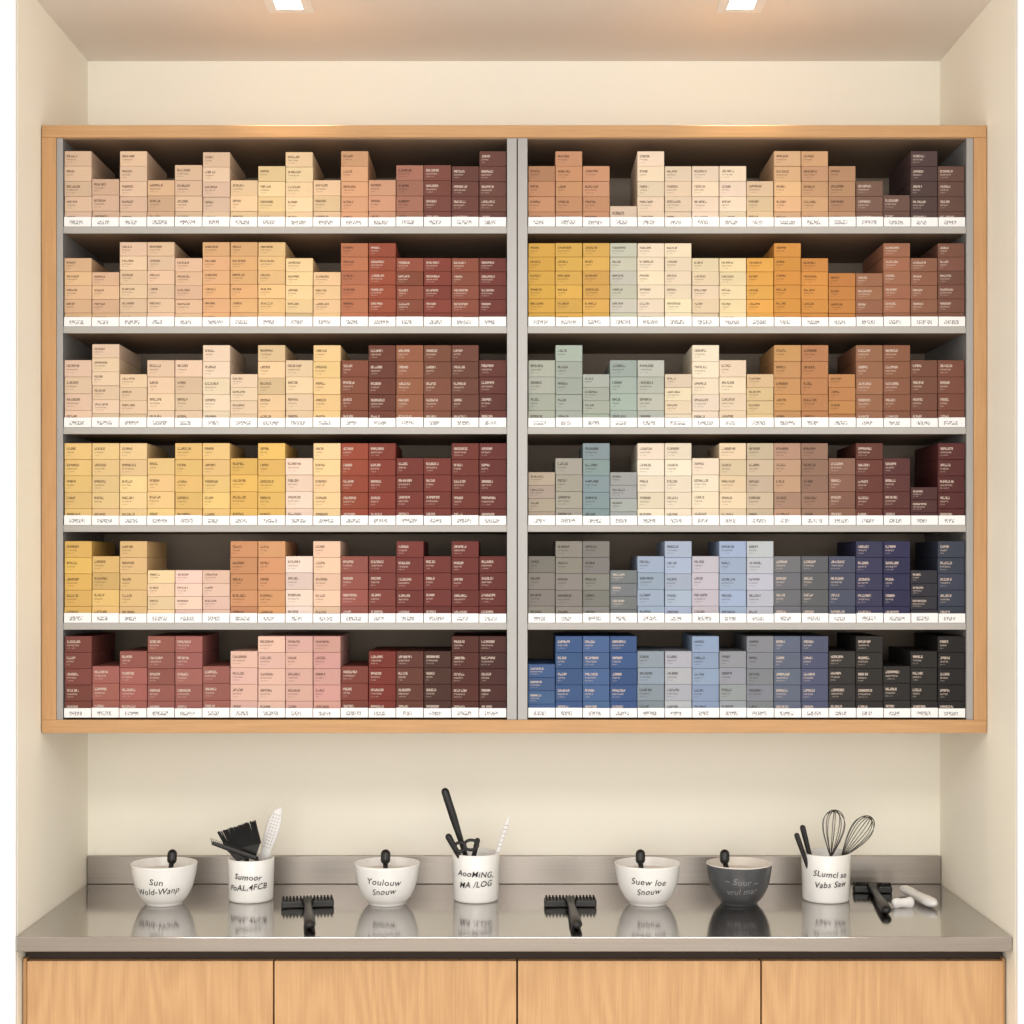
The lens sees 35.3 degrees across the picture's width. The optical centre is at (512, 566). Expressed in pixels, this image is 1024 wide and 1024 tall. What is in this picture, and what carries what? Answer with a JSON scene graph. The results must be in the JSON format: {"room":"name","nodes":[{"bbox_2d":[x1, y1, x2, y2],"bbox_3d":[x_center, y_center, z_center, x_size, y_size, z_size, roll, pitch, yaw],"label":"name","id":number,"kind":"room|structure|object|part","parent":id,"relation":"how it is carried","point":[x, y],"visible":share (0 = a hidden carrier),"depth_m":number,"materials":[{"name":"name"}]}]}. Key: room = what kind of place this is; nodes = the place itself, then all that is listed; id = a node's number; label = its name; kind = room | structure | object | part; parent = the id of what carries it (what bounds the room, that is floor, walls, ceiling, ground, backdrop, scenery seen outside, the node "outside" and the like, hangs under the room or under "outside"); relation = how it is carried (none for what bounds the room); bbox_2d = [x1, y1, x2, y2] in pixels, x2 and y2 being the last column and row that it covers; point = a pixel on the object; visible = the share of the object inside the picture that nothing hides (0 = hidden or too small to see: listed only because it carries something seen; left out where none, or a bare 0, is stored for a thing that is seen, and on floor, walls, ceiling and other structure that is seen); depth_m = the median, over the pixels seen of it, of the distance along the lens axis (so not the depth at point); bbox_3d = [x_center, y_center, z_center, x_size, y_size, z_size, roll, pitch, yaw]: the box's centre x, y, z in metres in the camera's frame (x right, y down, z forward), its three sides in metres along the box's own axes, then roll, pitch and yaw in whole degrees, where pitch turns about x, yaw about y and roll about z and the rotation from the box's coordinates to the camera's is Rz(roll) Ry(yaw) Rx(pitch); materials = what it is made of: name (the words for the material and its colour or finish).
{"room":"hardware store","nodes":[
{"label":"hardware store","id":0,"kind":"room"},
{"bbox_2d":[17,0,87,1023],"bbox_3d":[-1.200,0.227,3.521,0.400,2.833,0.538,0,0,0],"label":"wall","id":1,"kind":"structure","parent":0,"point":[52,73],"depth_m":3.37,"materials":[{"name":"paint"}]},
{"bbox_2d":[0,0,16,1023],"bbox_3d":[-1.200,0.227,3.246,0.400,2.833,0.012,0,0,0],"label":"trim","id":2,"kind":"structure","parent":1,"relation":"attached to","point":[8,8],"depth_m":3.24,"materials":[{"name":"white paint"}]},
{"bbox_2d":[88,61,939,854],"bbox_3d":[0.000,0.227,3.840,2.800,2.833,0.100,0,0,0],"label":"wall","id":3,"kind":"structure","parent":0,"point":[149,793],"depth_m":3.79,"materials":[{"name":"paint"}]},
{"bbox_2d":[87,855,940,883],"bbox_3d":[0.003,0.710,3.781,2.001,0.065,0.015,0,0,0],"label":"backsplash","id":4,"kind":"structure","parent":3,"relation":"attached to","point":[101,869],"depth_m":3.77,"materials":[{"name":"grey stone"}]},
{"bbox_2d":[42,125,986,732],"bbox_3d":[0.003,-0.292,3.599,2.001,1.287,0.379,0,0,0],"label":"wall shelf unit","id":5,"kind":"object","parent":3,"relation":"attached to","point":[195,542],"visible":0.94,"depth_m":3.42,"materials":[{"name":"brown wood"}]},
{"bbox_3d":[-0.483,-0.715,3.591,0.941,0.013,0.338,0,0,0],"label":"shelf","id":6,"kind":"part","parent":5,"relation":"part of","materials":[{"name":"metal"}]},
{"bbox_3d":[-0.483,-0.290,3.591,0.941,0.013,0.338,0,0,0],"label":"shelf","id":7,"kind":"part","parent":5,"relation":"part of","materials":[{"name":"metal"}]},
{"bbox_3d":[-0.483,-0.504,3.591,0.941,0.013,0.338,0,0,0],"label":"shelf","id":8,"kind":"part","parent":5,"relation":"part of","materials":[{"name":"metal"}]},
{"bbox_3d":[-0.483,-0.083,3.591,0.941,0.013,0.338,0,0,0],"label":"shelf","id":9,"kind":"part","parent":5,"relation":"part of","materials":[{"name":"metal"}]},
{"bbox_2d":[64,151,964,716],"bbox_3d":[0.004,-0.282,3.523,1.912,1.203,0.206,0,0,0],"label":"boxes","id":10,"kind":"object","parent":5,"relation":"on","point":[285,670],"visible":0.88,"depth_m":3.42},
{"bbox_3d":[0.003,-0.922,3.599,2.001,0.026,0.379,0,0,0],"label":"panel","id":11,"kind":"part","parent":5,"relation":"part of","materials":[{"name":"brown wood"}]},
{"bbox_3d":[0.003,0.338,3.599,2.001,0.028,0.379,0,0,0],"label":"panel","id":12,"kind":"part","parent":5,"relation":"part of","materials":[{"name":"brown wood"}]},
{"bbox_3d":[0.004,-0.293,3.775,1.943,1.233,0.029,0,0,0],"label":"panel","id":13,"kind":"part","parent":5,"relation":"part of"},
{"bbox_3d":[0.496,-0.083,3.591,0.930,0.013,0.338,0,0,0],"label":"shelf","id":14,"kind":"part","parent":5,"relation":"part of","materials":[{"name":"metal"}]},
{"bbox_3d":[0.496,-0.290,3.591,0.930,0.013,0.338,0,0,0],"label":"shelf","id":15,"kind":"part","parent":5,"relation":"part of","materials":[{"name":"metal"}]},
{"bbox_3d":[0.496,-0.504,3.591,0.930,0.013,0.338,0,0,0],"label":"shelf","id":16,"kind":"part","parent":5,"relation":"part of","materials":[{"name":"metal"}]},
{"bbox_3d":[0.496,-0.715,3.591,0.930,0.013,0.338,0,0,0],"label":"shelf","id":17,"kind":"part","parent":5,"relation":"part of","materials":[{"name":"metal"}]},
{"bbox_2d":[37,0,990,60],"bbox_3d":[0.000,-1.240,0.540,6.000,0.100,6.500,0,0,0],"label":"ceiling","id":18,"kind":"structure","parent":0,"point":[101,30],"depth_m":3.56,"materials":[{"name":"paint"}]},
{"bbox_2d":[264,0,313,12],"bbox_3d":[-0.474,-1.188,3.400,0.096,0.004,0.096,0,0,0],"label":"recessed light","id":19,"kind":"object","parent":18,"relation":"in","point":[273,6],"visible":1,"depth_m":3.41,"materials":[{"name":"white"}]},
{"bbox_3d":[-0.474,-1.188,3.400,0.056,0.002,0.056,0,0,0],"label":"lamp panel","id":20,"kind":"part","parent":19,"relation":"part of","materials":[{"name":"white plastic"}]},
{"bbox_2d":[716,0,765,12],"bbox_3d":[0.483,-1.188,3.400,0.096,0.004,0.096,0,0,0],"label":"recessed light","id":21,"kind":"object","parent":18,"relation":"in","point":[724,6],"visible":1,"depth_m":3.41,"materials":[{"name":"white"}]},
{"bbox_3d":[0.483,-1.188,3.400,0.056,0.002,0.056,0,0,0],"label":"lamp panel","id":22,"kind":"part","parent":21,"relation":"part of","materials":[{"name":"white plastic"}]},
{"bbox_2d":[940,0,1015,1023],"bbox_3d":[1.202,0.227,3.505,0.396,2.833,0.570,0,0,0],"label":"wall","id":23,"kind":"structure","parent":0,"point":[978,73],"depth_m":3.38,"materials":[{"name":"paint"}]},
{"bbox_2d":[1016,0,1023,1023],"bbox_3d":[1.202,0.227,3.214,0.395,2.833,0.012,0,0,0],"label":"trim","id":24,"kind":"structure","parent":23,"relation":"attached to","point":[1019,3],"depth_m":3.21,"materials":[{"name":"white paint"}]},
{"bbox_3d":[0.000,1.693,0.540,6.000,0.100,6.500,0,0,0],"label":"floor","id":25,"kind":"structure","parent":0,"visible":0},
{"bbox_2d":[23,952,1004,1023],"bbox_3d":[0.002,1.209,3.531,1.998,0.868,0.513,0,0,0],"label":"base cabinet","id":26,"kind":"object","parent":25,"relation":"on","point":[59,987],"visible":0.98,"depth_m":3.27,"materials":[{"name":"brown wood"}]},
{"bbox_3d":[-0.994,1.180,3.288,0.007,0.766,0.017,0,0,0],"label":"panel","id":27,"kind":"part","parent":26,"relation":"part of","materials":[{"name":"brown wood"}]},
{"bbox_3d":[-0.738,1.179,3.285,0.500,0.757,0.020,0,0,0],"label":"cabinet door","id":28,"kind":"part","parent":26,"relation":"part of","materials":[{"name":"brown wood"}]},
{"bbox_3d":[-0.239,1.179,3.285,0.491,0.757,0.020,0,0,0],"label":"cabinet door","id":29,"kind":"part","parent":26,"relation":"part of","materials":[{"name":"brown wood"}]},
{"bbox_2d":[16,884,1011,951],"bbox_3d":[0.003,0.758,3.512,2.001,0.030,0.554,0,0,0],"label":"countertop","id":30,"kind":"structure","parent":26,"relation":"on","point":[98,917],"depth_m":3.35,"materials":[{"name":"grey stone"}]},
{"bbox_2d":[130,849,196,906],"bbox_3d":[-0.771,0.684,3.560,0.145,0.117,0.145,0,0,0],"label":"mixing bowl","id":31,"kind":"object","parent":30,"relation":"on","point":[167,881],"visible":1,"depth_m":3.51,"materials":[{"name":"white ceramic"}]},
{"bbox_3d":[-0.756,0.670,3.565,0.021,0.088,0.032,0,0,13],"label":"brush knob","id":32,"kind":"part","parent":31,"relation":"part of","materials":[{"name":"black plastic"}]},
{"bbox_2d":[228,853,273,903],"bbox_3d":[-0.586,0.696,3.600,0.103,0.094,0.104,0,0,0],"label":"utensil cup","id":33,"kind":"object","parent":30,"relation":"on","point":[251,881],"visible":0.94,"depth_m":3.56,"materials":[{"name":"white ceramic"}]},
{"bbox_2d":[210,838,258,860],"bbox_3d":[-0.614,0.664,3.561,0.107,0.135,0.028,0,0,-6],"label":"comb","id":34,"kind":"object","parent":33,"relation":"in","point":[237,851],"visible":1,"depth_m":3.55,"materials":[{"name":"black plastic"}]},
{"bbox_2d":[217,820,260,860],"bbox_3d":[-0.606,0.646,3.574,0.096,0.172,0.039,0,0,0],"label":"brush","id":35,"kind":"object","parent":33,"relation":"in","point":[246,838],"visible":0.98,"depth_m":3.56,"materials":[{"name":"black plastic"}]},
{"bbox_2d":[260,807,281,860],"bbox_3d":[-0.545,0.635,3.617,0.053,0.193,0.013,0,0,-6],"label":"comb","id":36,"kind":"object","parent":33,"relation":"in","point":[273,825],"visible":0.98,"depth_m":3.62,"materials":[{"name":"plastic"}]},
{"bbox_2d":[281,895,333,928],"bbox_3d":[-0.433,0.731,3.416,0.114,0.024,0.257,0,0,-8],"label":"brush","id":37,"kind":"object","parent":30,"relation":"on","point":[307,903],"visible":1,"depth_m":3.50,"materials":[{"name":"black plastic"}]},
{"bbox_3d":[-0.431,0.730,3.401,0.030,0.023,0.228,0,0,-8],"label":"handle","id":38,"kind":"part","parent":37,"relation":"part of","materials":[{"name":"black plastic"}]},
{"bbox_2d":[354,849,419,906],"bbox_3d":[-0.278,0.684,3.560,0.145,0.117,0.145,0,0,0],"label":"mixing bowl","id":39,"kind":"object","parent":30,"relation":"on","point":[385,880],"visible":1,"depth_m":3.51,"materials":[{"name":"white ceramic"}]},
{"bbox_3d":[-0.282,0.670,3.566,0.022,0.088,0.030,0,0,0],"label":"brush knob","id":40,"kind":"part","parent":39,"relation":"part of","materials":[{"name":"black plastic"}]},
{"bbox_2d":[453,848,498,903],"bbox_3d":[-0.083,0.690,3.600,0.105,0.106,0.106,0,0,0],"label":"utensil cup","id":41,"kind":"object","parent":30,"relation":"on","point":[475,878],"visible":0.94,"depth_m":3.56,"materials":[{"name":"white ceramic"}]},
{"bbox_2d":[441,788,467,855],"bbox_3d":[-0.117,0.611,3.590,0.086,0.240,0.018,0,0,-15],"label":"brush","id":42,"kind":"object","parent":41,"relation":"in","point":[445,792],"visible":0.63,"depth_m":3.58,"materials":[{"name":"black plastic"}]},
{"bbox_2d":[445,833,479,858],"bbox_3d":[-0.112,0.642,3.569,0.077,0.106,0.026,0,0,-4],"label":"scissors","id":43,"kind":"object","parent":41,"relation":"in","point":[449,838],"visible":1,"depth_m":3.56,"materials":[{"name":"black plastic"}]},
{"bbox_2d":[495,817,509,853],"bbox_3d":[-0.037,0.646,3.605,0.062,0.172,0.007,0,0,-9],"label":"comb","id":44,"kind":"object","parent":41,"relation":"in","point":[502,837],"visible":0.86,"depth_m":3.60,"materials":[{"name":"white plastic"}]},
{"bbox_2d":[544,895,596,928],"bbox_3d":[0.128,0.731,3.418,0.114,0.024,0.260,0,0,-1],"label":"brush","id":45,"kind":"object","parent":30,"relation":"on","point":[571,902],"visible":1,"depth_m":3.51,"materials":[{"name":"black plastic"}]},
{"bbox_3d":[0.128,0.730,3.404,0.030,0.023,0.231,0,0,-1],"label":"handle","id":46,"kind":"part","parent":45,"relation":"part of","materials":[{"name":"black plastic"}]},
{"bbox_2d":[615,849,679,906],"bbox_3d":[0.297,0.684,3.560,0.145,0.117,0.145,0,0,0],"label":"mixing bowl","id":47,"kind":"object","parent":30,"relation":"on","point":[644,881],"visible":1,"depth_m":3.51,"materials":[{"name":"white ceramic"}]},
{"bbox_3d":[0.283,0.670,3.566,0.024,0.088,0.030,0,0,0],"label":"brush knob","id":48,"kind":"part","parent":47,"relation":"part of","materials":[{"name":"black plastic"}]},
{"bbox_2d":[706,849,771,906],"bbox_3d":[0.499,0.684,3.560,0.145,0.117,0.145,0,0,0],"label":"mixing bowl","id":49,"kind":"object","parent":30,"relation":"on","point":[735,881],"visible":1,"depth_m":3.51,"materials":[{"name":"grey ceramic"}]},
{"bbox_3d":[0.473,0.670,3.563,0.022,0.089,0.037,0,0,-34],"label":"brush knob","id":50,"kind":"part","parent":49,"relation":"part of","materials":[{"name":"black plastic"}]},
{"bbox_2d":[801,848,850,903],"bbox_3d":[0.699,0.690,3.600,0.109,0.106,0.110,0,0,0],"label":"utensil cup","id":51,"kind":"object","parent":30,"relation":"on","point":[826,879],"visible":0.96,"depth_m":3.56,"materials":[{"name":"white ceramic"}]},
{"bbox_2d":[794,825,811,867],"bbox_3d":[0.651,0.639,3.580,0.058,0.132,0.018,0,0,-16],"label":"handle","id":52,"kind":"object","parent":51,"relation":"in","point":[802,827],"visible":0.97,"depth_m":3.57,"materials":[{"name":"black plastic"}]},
{"bbox_2d":[822,810,844,855],"bbox_3d":[0.717,0.637,3.600,0.050,0.190,0.052,0,0,41],"label":"whisk","id":53,"kind":"object","parent":51,"relation":"in","point":[834,811],"visible":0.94,"depth_m":3.60,"materials":[{"name":"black metal"}]},
{"bbox_2d":[841,815,874,855],"bbox_3d":[0.741,0.643,3.593,0.134,0.181,0.049,0,0,0],"label":"whisk","id":54,"kind":"object","parent":51,"relation":"in","point":[844,851],"visible":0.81,"depth_m":3.59,"materials":[{"name":"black metal"}]},
{"bbox_2d":[852,882,891,913],"bbox_3d":[0.809,0.731,3.561,0.087,0.024,0.264,0,0,6],"label":"brush","id":55,"kind":"object","parent":30,"relation":"on","point":[877,888],"visible":1,"depth_m":3.66,"materials":[{"name":"black plastic"}]},
{"bbox_3d":[0.808,0.730,3.550,0.030,0.023,0.242,0,0,6],"label":"handle","id":56,"kind":"part","parent":55,"relation":"part of","materials":[{"name":"black plastic"}]},
{"bbox_2d":[892,885,937,907],"bbox_3d":[0.876,0.733,3.581,0.100,0.025,0.183,0,0,0],"label":"clips","id":57,"kind":"object","parent":30,"relation":"on","point":[908,902],"visible":1,"depth_m":3.51,"materials":[{"name":"plastic"}]},
{"bbox_3d":[0.256,1.179,3.285,0.493,0.757,0.020,0,0,0],"label":"cabinet door","id":58,"kind":"part","parent":26,"relation":"part of","materials":[{"name":"brown wood"}]},
{"bbox_3d":[0.751,1.179,3.285,0.490,0.757,0.020,0,0,0],"label":"cabinet door","id":59,"kind":"part","parent":26,"relation":"part of","materials":[{"name":"brown wood"}]},
{"bbox_3d":[0.999,1.180,3.288,0.005,0.766,0.017,0,0,0],"label":"panel","id":60,"kind":"part","parent":26,"relation":"part of","materials":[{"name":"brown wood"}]}
]}

